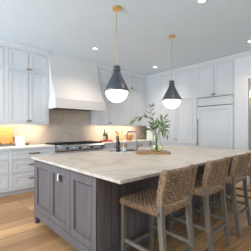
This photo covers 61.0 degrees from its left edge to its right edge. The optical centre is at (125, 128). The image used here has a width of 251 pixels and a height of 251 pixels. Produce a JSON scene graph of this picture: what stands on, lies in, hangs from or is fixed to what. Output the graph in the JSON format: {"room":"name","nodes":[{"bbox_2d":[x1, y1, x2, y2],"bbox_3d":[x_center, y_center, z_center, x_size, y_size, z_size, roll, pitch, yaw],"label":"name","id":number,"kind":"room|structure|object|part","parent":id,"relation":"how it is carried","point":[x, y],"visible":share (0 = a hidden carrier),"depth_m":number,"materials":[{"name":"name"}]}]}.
{"room":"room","nodes":[
{"label":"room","id":0,"kind":"room"},
{"bbox_2d":[0,0,250,75],"bbox_3d":[1.138,-1.830,2.451,11.400,0.100,8.650,0,0,-43],"label":"ceiling","id":1,"kind":"structure","parent":0,"point":[209,30],"depth_m":3.85,"materials":[{"name":"paint"}]},
{"bbox_2d":[0,39,49,55],"bbox_3d":[-2.423,-1.724,4.264,1.840,0.110,0.050,0,0,-43],"label":"trim","id":2,"kind":"structure","parent":1,"relation":"attached to","point":[3,42],"depth_m":4.51,"materials":[{"name":"white paint"}]},
{"bbox_2d":[104,5,128,102],"bbox_3d":[-0.130,-1.083,3.123,0.372,1.391,0.365,0,0,-43],"label":"pendant lamp","id":3,"kind":"object","parent":1,"relation":"hanging from","point":[116,90],"visible":1,"depth_m":3.03,"materials":[{"name":"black metal"}]},
{"bbox_3d":[-0.128,-0.744,3.126,0.360,0.388,0.360,0,0,-43],"label":"lamp shade","id":4,"kind":"part","parent":3,"relation":"part of","materials":[{"name":"metal"}]},
{"bbox_3d":[-0.128,-1.330,3.126,0.010,0.840,0.010,0,0,25],"label":"rod","id":5,"kind":"part","parent":3,"relation":"part of","materials":[{"name":"gold metal"}]},
{"bbox_3d":[-0.128,-0.475,3.126,0.334,0.174,0.334,0,0,-43],"label":"glass globe","id":6,"kind":"part","parent":3,"relation":"part of","materials":[{"name":"white glass"}]},
{"bbox_2d":[162,35,181,108],"bbox_3d":[0.883,-1.083,4.075,0.372,1.391,0.365,0,0,-43],"label":"pendant lamp","id":7,"kind":"object","parent":1,"relation":"hanging from","point":[171,99],"visible":1,"depth_m":3.99,"materials":[{"name":"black metal"}]},
{"bbox_3d":[0.885,-1.330,4.077,0.010,0.840,0.010,0,0,25],"label":"rod","id":8,"kind":"part","parent":7,"relation":"part of","materials":[{"name":"gold metal"}]},
{"bbox_3d":[0.885,-0.744,4.077,0.360,0.388,0.360,0,0,-43],"label":"lamp shade","id":9,"kind":"part","parent":7,"relation":"part of","materials":[{"name":"metal"}]},
{"bbox_3d":[0.885,-0.475,4.077,0.334,0.174,0.334,0,0,-43],"label":"glass globe","id":10,"kind":"part","parent":7,"relation":"part of","materials":[{"name":"white glass"}]},
{"bbox_2d":[196,0,206,3],"bbox_3d":[1.054,-1.774,2.939,0.152,0.011,0.152,0,0,-43],"label":"recessed light","id":11,"kind":"object","parent":1,"relation":"in","point":[197,1],"visible":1,"depth_m":2.96,"materials":[{"name":"white plastic"}]},
{"bbox_2d":[0,179,250,250],"bbox_3d":[1.138,1.350,2.451,11.400,0.100,8.650,0,0,-43],"label":"floor","id":12,"kind":"structure","parent":0,"point":[19,231],"depth_m":2.70,"materials":[{"name":"brown wood"}]},
{"bbox_2d":[0,150,9,196],"bbox_3d":[-2.756,0.848,4.018,0.915,0.904,0.657,0,0,-43],"label":"base cabinet","id":13,"kind":"object","parent":12,"relation":"on","point":[4,154],"visible":0.99,"depth_m":4.06,"materials":[{"name":"white paint"}]},
{"bbox_3d":[-2.566,0.517,3.812,0.834,0.164,0.020,0,0,-43],"label":"drawer","id":14,"kind":"part","parent":13,"relation":"part of","materials":[{"name":"white paint"}]},
{"bbox_3d":[-2.566,0.745,3.812,0.834,0.229,0.020,0,0,-43],"label":"drawer","id":15,"kind":"part","parent":13,"relation":"part of","materials":[{"name":"white paint"}]},
{"bbox_3d":[-2.566,1.020,3.812,0.834,0.259,0.020,0,0,-43],"label":"drawer","id":16,"kind":"part","parent":13,"relation":"part of","materials":[{"name":"white paint"}]},
{"bbox_2d":[0,144,54,149],"bbox_3d":[-2.438,0.380,4.307,1.835,0.030,0.624,0,0,-43],"label":"countertop","id":17,"kind":"structure","parent":13,"relation":"on","point":[35,145],"depth_m":4.44,"materials":[{"name":"white stone"}]},
{"bbox_2d":[0,137,14,146],"bbox_3d":[-2.663,0.265,4.328,0.754,0.200,0.110,0,0,-43],"label":"stand","id":18,"kind":"object","parent":17,"relation":"on","point":[10,144],"visible":0.93,"depth_m":4.45,"materials":[{"name":"metal"}]},
{"bbox_2d":[0,127,12,143],"bbox_3d":[-2.688,0.135,4.346,0.720,0.358,0.072,0,0,-43],"label":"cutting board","id":19,"kind":"object","parent":18,"relation":"on","point":[6,133],"visible":1,"depth_m":4.49,"materials":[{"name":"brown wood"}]},
{"bbox_3d":[-2.668,0.340,4.324,0.740,0.050,0.110,0,0,-43],"label":"rail","id":20,"kind":"part","parent":18,"relation":"part of","materials":[{"name":"white"}]},
{"bbox_2d":[15,136,24,145],"bbox_3d":[-2.319,0.265,4.667,0.170,0.200,0.100,0,0,-43],"label":"folded card","id":21,"kind":"object","parent":17,"relation":"on","point":[19,141],"visible":0.97,"depth_m":4.64,"materials":[{"name":"white paper"}]},
{"bbox_2d":[44,141,104,151],"bbox_3d":[-1.234,0.418,5.351,1.334,0.172,0.708,0,0,-43],"label":"gas range","id":22,"kind":"object","parent":17,"relation":"on","point":[77,145],"visible":0.97,"depth_m":5.11,"materials":[{"name":"metal"}]},
{"bbox_3d":[-1.054,0.431,5.156,1.334,0.131,0.102,0,0,-43],"label":"control panel","id":23,"kind":"part","parent":22,"relation":"part of","materials":[{"name":"metal"}]},
{"bbox_2d":[9,147,54,194],"bbox_3d":[-2.092,0.848,4.633,0.895,0.904,0.657,0,0,-43],"label":"base cabinet","id":24,"kind":"object","parent":12,"relation":"on","point":[21,163],"visible":0.65,"depth_m":4.29,"materials":[{"name":"white paint"}]},
{"bbox_3d":[-1.901,0.745,4.427,0.814,0.229,0.020,0,0,-43],"label":"drawer","id":25,"kind":"part","parent":24,"relation":"part of","materials":[{"name":"white paint"}]},
{"bbox_3d":[-1.901,1.020,4.427,0.814,0.259,0.020,0,0,-43],"label":"drawer","id":26,"kind":"part","parent":24,"relation":"part of","materials":[{"name":"white paint"}]},
{"bbox_3d":[-1.901,0.517,4.427,0.814,0.164,0.020,0,0,-43],"label":"drawer","id":27,"kind":"part","parent":24,"relation":"part of","materials":[{"name":"white paint"}]},
{"bbox_2d":[55,148,102,154],"bbox_3d":[-1.272,0.912,5.392,1.340,0.775,0.657,0,0,-43],"label":"base cabinet","id":28,"kind":"object","parent":12,"relation":"on","point":[98,149],"visible":0.02,"depth_m":5.19,"materials":[{"name":"white paint"}]},
{"bbox_2d":[100,143,128,149],"bbox_3d":[-0.439,0.848,6.163,0.930,0.904,0.657,0,0,-43],"label":"base cabinet","id":29,"kind":"object","parent":12,"relation":"on","point":[112,146],"visible":0.16,"depth_m":5.83,"materials":[{"name":"white paint"}]},
{"bbox_3d":[-0.249,0.517,5.957,0.849,0.164,0.020,0,0,-43],"label":"drawer","id":30,"kind":"part","parent":29,"relation":"part of","materials":[{"name":"white paint"}]},
{"bbox_2d":[34,158,232,250],"bbox_3d":[0.371,0.857,3.488,3.115,0.886,1.552,0,0,-43],"label":"kitchen island","id":31,"kind":"object","parent":12,"relation":"on","point":[82,209],"visible":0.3,"depth_m":2.19,"materials":[{"name":"grey wood"}]},
{"bbox_3d":[-1.087,0.771,2.787,0.020,0.660,0.482,0,0,-43],"label":"panel","id":32,"kind":"part","parent":31,"relation":"part of","materials":[{"name":"grey wood"}]},
{"bbox_3d":[-0.750,0.771,2.423,0.020,0.660,0.475,0,0,-43],"label":"panel","id":33,"kind":"part","parent":31,"relation":"part of","materials":[{"name":"grey wood"}]},
{"bbox_3d":[-0.752,0.807,2.425,0.022,0.786,1.510,0,0,-43],"label":"frame","id":34,"kind":"part","parent":31,"relation":"part of","materials":[{"name":"grey wood"}]},
{"bbox_3d":[-0.414,0.771,2.060,0.020,0.660,0.475,0,0,-43],"label":"panel","id":35,"kind":"part","parent":31,"relation":"part of","materials":[{"name":"grey wood"}]},
{"bbox_2d":[31,145,250,183],"bbox_3d":[0.494,0.399,3.367,3.200,0.028,1.890,0,0,-43],"label":"island countertop","id":36,"kind":"structure","parent":31,"relation":"on","point":[120,168],"depth_m":2.52,"materials":[{"name":"white stone"}]},
{"bbox_2d":[126,131,141,149],"bbox_3d":[0.138,0.211,3.799,0.328,0.348,0.101,0,0,33],"label":"faucet","id":37,"kind":"object","parent":36,"relation":"on","point":[137,146],"visible":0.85,"depth_m":3.73,"materials":[{"name":"silver metal"}]},
{"bbox_3d":[0.117,0.166,3.818,0.020,0.258,0.266,0,0,-43],"label":"spout","id":38,"kind":"part","parent":37,"relation":"part of","materials":[{"name":"silver metal"}]},
{"bbox_2d":[135,150,170,153],"bbox_3d":[0.428,0.368,3.401,0.520,0.034,0.330,0,0,-3],"label":"cutting board","id":39,"kind":"object","parent":36,"relation":"on","point":[136,151],"visible":0.94,"depth_m":3.25,"materials":[{"name":"brown wood"}]},
{"bbox_2d":[150,133,161,150],"bbox_3d":[0.496,0.205,3.428,0.190,0.290,0.190,0,0,-43],"label":"vase","id":40,"kind":"object","parent":39,"relation":"on","point":[156,145],"visible":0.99,"depth_m":3.37,"materials":[{"name":"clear glass"}]},
{"bbox_2d":[129,114,154,129],"bbox_3d":[0.271,0.036,3.424,0.451,0.588,0.095,0,0,-12],"label":"leafy branch","id":41,"kind":"object","parent":40,"relation":"in","point":[145,116],"visible":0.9,"depth_m":3.39,"materials":[{"name":"green plant"}]},
{"bbox_2d":[140,125,155,135],"bbox_3d":[0.353,0.133,3.353,0.271,0.395,0.167,0,0,10],"label":"leafy branch","id":42,"kind":"object","parent":40,"relation":"in","point":[144,133],"visible":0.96,"depth_m":3.35,"materials":[{"name":"green plant"}]},
{"bbox_2d":[148,103,157,123],"bbox_3d":[0.432,-0.048,3.459,0.191,0.757,0.090,0,0,-4],"label":"leafy branch","id":43,"kind":"object","parent":40,"relation":"in","point":[152,105],"visible":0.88,"depth_m":3.46,"materials":[{"name":"green plant"}]},
{"bbox_2d":[147,120,159,132],"bbox_3d":[0.455,0.088,3.405,0.233,0.486,0.084,0,0,-1],"label":"leafy branch","id":44,"kind":"object","parent":40,"relation":"in","point":[149,122],"visible":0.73,"depth_m":3.41,"materials":[{"name":"green plant"}]},
{"bbox_2d":[158,127,168,139],"bbox_3d":[0.615,0.146,3.380,0.226,0.370,0.174,0,0,-17],"label":"leafy branch","id":45,"kind":"object","parent":40,"relation":"in","point":[162,131],"visible":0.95,"depth_m":3.38,"materials":[{"name":"green plant"}]},
{"bbox_2d":[158,114,169,131],"bbox_3d":[0.615,0.037,3.477,0.253,0.586,0.088,0,0,-11],"label":"leafy branch","id":46,"kind":"object","parent":40,"relation":"in","point":[167,114],"visible":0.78,"depth_m":3.47,"materials":[{"name":"green plant"}]},
{"bbox_2d":[158,121,169,130],"bbox_3d":[0.616,0.089,3.406,0.243,0.483,0.085,0,0,-7],"label":"leafy branch","id":47,"kind":"object","parent":40,"relation":"in","point":[161,122],"visible":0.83,"depth_m":3.41,"materials":[{"name":"green plant"}]},
{"bbox_3d":[-0.070,0.379,3.479,0.280,0.012,0.130,0,0,-3],"label":"soap tray","id":48,"kind":"object","parent":36,"relation":"on","visible":0},
{"bbox_2d":[116,137,119,151],"bbox_3d":[-0.123,0.254,3.475,0.074,0.237,0.068,0,0,-43],"label":"soap bottle","id":49,"kind":"object","parent":48,"relation":"on","point":[117,141],"visible":0.99,"depth_m":3.45,"materials":[{"name":"black glass"}]},
{"bbox_2d":[122,141,126,151],"bbox_3d":[-0.017,0.285,3.488,0.090,0.175,0.090,0,0,-43],"label":"glass jar","id":50,"kind":"object","parent":48,"relation":"on","point":[124,143],"visible":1,"depth_m":3.45,"materials":[{"name":"white"}]},
{"bbox_2d":[129,141,149,147],"bbox_3d":[0.243,0.848,6.795,0.930,0.904,0.657,0,0,-43],"label":"base cabinet","id":51,"kind":"object","parent":12,"relation":"on","point":[147,143],"visible":0.25,"depth_m":6.60,"materials":[{"name":"white paint"}]},
{"bbox_2d":[120,164,197,250],"bbox_3d":[0.292,0.809,1.936,0.489,0.985,0.558,0,0,-43],"label":"counter stool","id":52,"kind":"object","parent":12,"relation":"on","point":[175,190],"visible":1,"depth_m":1.83,"materials":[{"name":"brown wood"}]},
{"bbox_3d":[-0.017,0.983,1.975,0.042,0.636,0.053,0,0,-43],"label":"leg","id":53,"kind":"part","parent":52,"relation":"part of","materials":[{"name":"grey wood"}]},
{"bbox_3d":[0.277,0.983,2.247,0.042,0.636,0.053,0,0,-43],"label":"leg","id":54,"kind":"part","parent":52,"relation":"part of","materials":[{"name":"grey wood"}]},
{"bbox_3d":[0.271,0.660,1.959,0.489,0.064,0.495,0,0,-43],"label":"woven seat","id":55,"kind":"part","parent":52,"relation":"part of","materials":[{"name":"wicker"}]},
{"bbox_3d":[0.298,0.813,1.636,0.045,0.977,0.110,0,0,-43],"label":"leg","id":56,"kind":"part","parent":52,"relation":"part of","materials":[{"name":"grey wood"}]},
{"bbox_3d":[0.592,0.813,1.907,0.045,0.977,0.110,0,0,-43],"label":"leg","id":57,"kind":"part","parent":52,"relation":"part of","materials":[{"name":"grey wood"}]},
{"bbox_2d":[161,142,195,146],"bbox_3d":[1.664,0.798,6.642,0.628,0.804,1.515,0,0,-43],"label":"base cabinet","id":58,"kind":"object","parent":12,"relation":"on","point":[163,143],"visible":0.16,"depth_m":6.26,"materials":[{"name":"white paint"}]},
{"bbox_2d":[100,139,195,143],"bbox_3d":[0.714,0.380,6.187,2.645,0.030,2.149,0,0,-43],"label":"countertop","id":59,"kind":"structure","parent":58,"relation":"on","point":[139,140],"depth_m":6.33,"materials":[{"name":"white stone"}]},
{"bbox_2d":[125,132,132,140],"bbox_3d":[0.118,0.234,6.760,0.254,0.262,0.250,0,0,-43],"label":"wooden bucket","id":60,"kind":"object","parent":59,"relation":"on","point":[130,137],"visible":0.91,"depth_m":6.67,"materials":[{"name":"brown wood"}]},
{"bbox_2d":[147,78,153,139],"bbox_3d":[1.062,-0.652,7.293,0.628,2.033,0.339,0,0,-43],"label":"cabinet filler","id":61,"kind":"object","parent":59,"relation":"on","point":[150,82],"visible":0.36,"depth_m":7.08,"materials":[{"name":"white paint"}]},
{"bbox_2d":[154,69,195,141],"bbox_3d":[1.664,-0.652,6.614,0.666,2.033,1.475,0,0,-43],"label":"tall cabinet","id":62,"kind":"object","parent":59,"relation":"on","point":[182,127],"visible":0.56,"depth_m":6.27,"materials":[{"name":"white paint"}]},
{"bbox_3d":[1.314,-1.248,6.573,0.020,0.784,0.569,0,0,-43],"label":"door","id":63,"kind":"part","parent":62,"relation":"part of","materials":[{"name":"white paint"}]},
{"bbox_3d":[1.314,-0.237,6.573,0.020,1.144,0.569,0,0,-43],"label":"door","id":64,"kind":"part","parent":62,"relation":"part of","materials":[{"name":"white paint"}]},
{"bbox_3d":[1.700,-1.248,6.157,0.020,0.784,0.544,0,0,-43],"label":"door","id":65,"kind":"part","parent":62,"relation":"part of","materials":[{"name":"white paint"}]},
{"bbox_3d":[1.700,-0.237,6.157,0.020,1.144,0.544,0,0,-43],"label":"door","id":66,"kind":"part","parent":62,"relation":"part of","materials":[{"name":"white paint"}]},
{"bbox_3d":[1.684,0.800,6.173,0.020,0.709,0.699,0,0,-43],"label":"door","id":67,"kind":"part","parent":58,"relation":"part of","materials":[{"name":"white paint"}]},
{"bbox_2d":[168,157,230,250],"bbox_3d":[0.828,0.809,2.432,0.489,0.985,0.558,0,0,-43],"label":"counter stool","id":68,"kind":"object","parent":12,"relation":"on","point":[215,171],"visible":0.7,"depth_m":2.24,"materials":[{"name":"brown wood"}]},
{"bbox_3d":[0.519,0.983,2.471,0.042,0.636,0.053,0,0,-43],"label":"leg","id":69,"kind":"part","parent":68,"relation":"part of","materials":[{"name":"grey wood"}]},
{"bbox_3d":[0.806,0.660,2.455,0.489,0.064,0.495,0,0,-43],"label":"woven seat","id":70,"kind":"part","parent":68,"relation":"part of","materials":[{"name":"wicker"}]},
{"bbox_3d":[0.834,0.813,2.132,0.045,0.977,0.110,0,0,-43],"label":"leg","id":71,"kind":"part","parent":68,"relation":"part of","materials":[{"name":"grey wood"}]},
{"bbox_3d":[1.127,0.813,2.403,0.045,0.977,0.110,0,0,-43],"label":"leg","id":72,"kind":"part","parent":68,"relation":"part of","materials":[{"name":"grey wood"}]},
{"bbox_2d":[196,94,233,148],"bbox_3d":[2.491,0.229,5.700,0.694,2.143,0.986,0,0,-43],"label":"refrigerator","id":73,"kind":"object","parent":12,"relation":"on","point":[214,115],"visible":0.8,"depth_m":5.49,"materials":[{"name":"white paint"}]},
{"bbox_3d":[2.292,-0.723,5.516,0.020,0.210,0.938,0,0,-43],"label":"grille panel","id":74,"kind":"part","parent":73,"relation":"part of","materials":[{"name":"white paint"}]},
{"bbox_2d":[198,152,250,236],"bbox_3d":[1.349,0.809,2.914,0.489,0.985,0.558,0,0,-43],"label":"counter stool","id":75,"kind":"object","parent":12,"relation":"on","point":[240,164],"visible":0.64,"depth_m":2.73,"materials":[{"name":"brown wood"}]},
{"bbox_3d":[1.040,0.983,2.954,0.042,0.636,0.053,0,0,-43],"label":"leg","id":76,"kind":"part","parent":75,"relation":"part of","materials":[{"name":"grey wood"}]},
{"bbox_3d":[1.334,0.983,3.225,0.042,0.636,0.053,0,0,-43],"label":"leg","id":77,"kind":"part","parent":75,"relation":"part of","materials":[{"name":"grey wood"}]},
{"bbox_3d":[1.327,0.660,2.938,0.489,0.064,0.495,0,0,-43],"label":"woven seat","id":78,"kind":"part","parent":75,"relation":"part of","materials":[{"name":"wicker"}]},
{"bbox_3d":[1.355,0.813,2.614,0.045,0.977,0.110,0,0,-43],"label":"leg","id":79,"kind":"part","parent":75,"relation":"part of","materials":[{"name":"grey wood"}]},
{"bbox_3d":[1.648,0.813,2.886,0.045,0.977,0.110,0,0,-43],"label":"leg","id":80,"kind":"part","parent":75,"relation":"part of","materials":[{"name":"grey wood"}]},
{"bbox_2d":[220,161,250,209],"bbox_3d":[1.870,0.809,3.397,0.489,0.985,0.558,0,0,-43],"label":"counter stool","id":81,"kind":"object","parent":12,"relation":"on","point":[229,168],"visible":0.27,"depth_m":3.34,"materials":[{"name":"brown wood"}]},
{"bbox_3d":[1.848,0.660,3.420,0.489,0.064,0.495,0,0,-43],"label":"woven seat","id":82,"kind":"part","parent":81,"relation":"part of","materials":[{"name":"wicker"}]},
{"bbox_2d":[151,56,250,184],"bbox_3d":[3.555,-0.240,4.689,0.750,3.080,8.250,0,0,-43],"label":"wall","id":83,"kind":"structure","parent":0,"point":[242,66],"depth_m":5.05,"materials":[{"name":"white paint"}]},
{"bbox_2d":[97,64,146,79],"bbox_3d":[-0.016,-1.724,6.493,2.040,0.110,0.050,0,0,-43],"label":"trim","id":84,"kind":"structure","parent":83,"relation":"attached to","point":[100,66],"depth_m":6.46,"materials":[{"name":"white paint"}]},
{"bbox_2d":[147,51,250,78],"bbox_3d":[3.347,-1.724,4.326,0.050,0.110,7.800,0,0,-43],"label":"trim","id":85,"kind":"structure","parent":83,"relation":"attached to","point":[248,53],"depth_m":5.67,"materials":[{"name":"white paint"}]},
{"bbox_2d":[196,60,233,97],"bbox_3d":[2.501,-1.257,5.710,0.666,0.824,0.990,0,0,-43],"label":"upper cabinet","id":86,"kind":"object","parent":83,"relation":"attached to","point":[216,79],"visible":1,"depth_m":5.48,"materials":[{"name":"white paint"}]},
{"bbox_3d":[2.131,-1.255,5.691,0.020,0.769,0.464,0,0,-43],"label":"door","id":87,"kind":"part","parent":86,"relation":"part of","materials":[{"name":"white paint"}]},
{"bbox_3d":[2.454,-1.255,5.342,0.020,0.769,0.464,0,0,-43],"label":"door","id":88,"kind":"part","parent":86,"relation":"part of","materials":[{"name":"white paint"}]},
{"bbox_2d":[244,75,250,184],"bbox_3d":[3.160,0.030,4.555,0.014,2.539,1.140,0,0,-43],"label":"door frame","id":89,"kind":"structure","parent":83,"relation":"in","point":[247,77],"depth_m":4.93,"materials":[{"name":"white paint"}]},
{"bbox_2d":[250,79,250,160],"bbox_3d":[4.746,-0.240,6.575,0.100,3.080,5.200,0,0,-43],"label":"wall","id":90,"kind":"structure","parent":0,"point":[250,79],"depth_m":7.12,"materials":[{"name":"white paint"}]},
{"bbox_3d":[-1.716,-0.240,5.532,11.400,3.080,0.150,0,0,-43],"label":"wall","id":91,"kind":"structure","parent":0,"visible":0},
{"bbox_2d":[0,45,5,123],"bbox_3d":[-2.837,-0.887,4.113,0.885,1.564,0.368,0,0,-43],"label":"upper cabinet","id":92,"kind":"object","parent":91,"relation":"attached to","point":[2,48],"visible":1,"depth_m":4.27,"materials":[{"name":"white paint"}]},
{"bbox_3d":[-2.596,-1.455,4.152,0.396,0.389,0.020,0,0,-43],"label":"door","id":93,"kind":"part","parent":92,"relation":"part of","materials":[{"name":"white paint"}]},
{"bbox_3d":[-2.596,-0.680,4.152,0.396,1.059,0.020,0,0,-43],"label":"door","id":94,"kind":"part","parent":92,"relation":"part of","materials":[{"name":"white paint"}]},
{"bbox_2d":[6,47,48,124],"bbox_3d":[-2.190,-0.882,4.712,0.880,1.574,0.368,0,0,-43],"label":"upper cabinet","id":95,"kind":"object","parent":91,"relation":"attached to","point":[27,73],"depth_m":4.57,"materials":[{"name":"white paint"}]},
{"bbox_3d":[-2.246,-1.455,4.475,0.394,0.389,0.020,0,0,-43],"label":"door","id":96,"kind":"part","parent":95,"relation":"part of","materials":[{"name":"white paint"}]},
{"bbox_3d":[-2.246,-0.680,4.475,0.394,1.059,0.020,0,0,-43],"label":"door","id":97,"kind":"part","parent":95,"relation":"part of","materials":[{"name":"white paint"}]},
{"bbox_3d":[-2.138,-0.100,4.664,0.800,0.009,0.030,0,0,-43],"label":"light strip","id":98,"kind":"part","parent":95,"relation":"part of","materials":[{"name":"white plastic"}]},
{"bbox_3d":[-1.949,-1.455,4.750,0.394,0.389,0.020,0,0,-43],"label":"door","id":99,"kind":"part","parent":95,"relation":"part of","materials":[{"name":"white paint"}]},
{"bbox_3d":[-1.949,-0.680,4.750,0.394,1.059,0.020,0,0,-43],"label":"door","id":100,"kind":"part","parent":95,"relation":"part of","materials":[{"name":"white paint"}]},
{"bbox_2d":[0,109,146,144],"bbox_3d":[-1.200,-0.068,5.893,5.847,0.864,0.019,0,0,-43],"label":"backsplash","id":101,"kind":"structure","parent":91,"relation":"attached to","point":[64,125],"depth_m":5.60,"materials":[{"name":"stone"}]},
{"bbox_2d":[49,52,105,112],"bbox_3d":[-1.264,-1.122,5.357,1.375,1.314,0.722,0,0,-43],"label":"range hood","id":102,"kind":"object","parent":91,"relation":"attached to","point":[73,82],"visible":0.88,"depth_m":5.16,"materials":[{"name":"paint"}]},
{"bbox_2d":[90,68,120,125],"bbox_3d":[-0.550,-0.887,6.231,0.880,1.564,0.368,0,0,-43],"label":"upper cabinet","id":103,"kind":"object","parent":91,"relation":"attached to","point":[112,115],"visible":0.61,"depth_m":6.05,"materials":[{"name":"white paint"}]},
{"bbox_3d":[-0.607,-1.455,5.994,0.394,0.389,0.020,0,0,-43],"label":"door","id":104,"kind":"part","parent":103,"relation":"part of","materials":[{"name":"white paint"}]},
{"bbox_3d":[-0.607,-0.680,5.994,0.394,1.059,0.020,0,0,-43],"label":"door","id":105,"kind":"part","parent":103,"relation":"part of","materials":[{"name":"white paint"}]},
{"bbox_3d":[-0.309,-0.680,6.269,0.394,1.059,0.020,0,0,-43],"label":"door","id":106,"kind":"part","parent":103,"relation":"part of","materials":[{"name":"white paint"}]},
{"bbox_2d":[121,74,140,125],"bbox_3d":[0.092,-0.887,6.825,0.870,1.564,0.368,0,0,-43],"label":"upper cabinet","id":107,"kind":"object","parent":91,"relation":"attached to","point":[131,106],"visible":0.76,"depth_m":6.73,"materials":[{"name":"white paint"}]},
{"bbox_3d":[0.037,-1.455,6.590,0.389,0.389,0.020,0,0,-43],"label":"door","id":108,"kind":"part","parent":107,"relation":"part of","materials":[{"name":"white paint"}]},
{"bbox_3d":[0.037,-0.680,6.590,0.389,1.059,0.020,0,0,-43],"label":"door","id":109,"kind":"part","parent":107,"relation":"part of","materials":[{"name":"white paint"}]},
{"bbox_3d":[0.331,-1.455,6.862,0.389,0.389,0.020,0,0,-43],"label":"door","id":110,"kind":"part","parent":107,"relation":"part of","materials":[{"name":"white paint"}]},
{"bbox_3d":[0.331,-0.680,6.862,0.389,1.059,0.020,0,0,-43],"label":"door","id":111,"kind":"part","parent":107,"relation":"part of","materials":[{"name":"white paint"}]},
{"bbox_2d":[141,78,146,125],"bbox_3d":[0.501,-0.887,7.230,0.277,1.564,0.329,0,0,-43],"label":"cabinet filler","id":112,"kind":"object","parent":107,"relation":"attached to","point":[143,81],"visible":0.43,"depth_m":7.10,"materials":[{"name":"white paint"}]}
]}

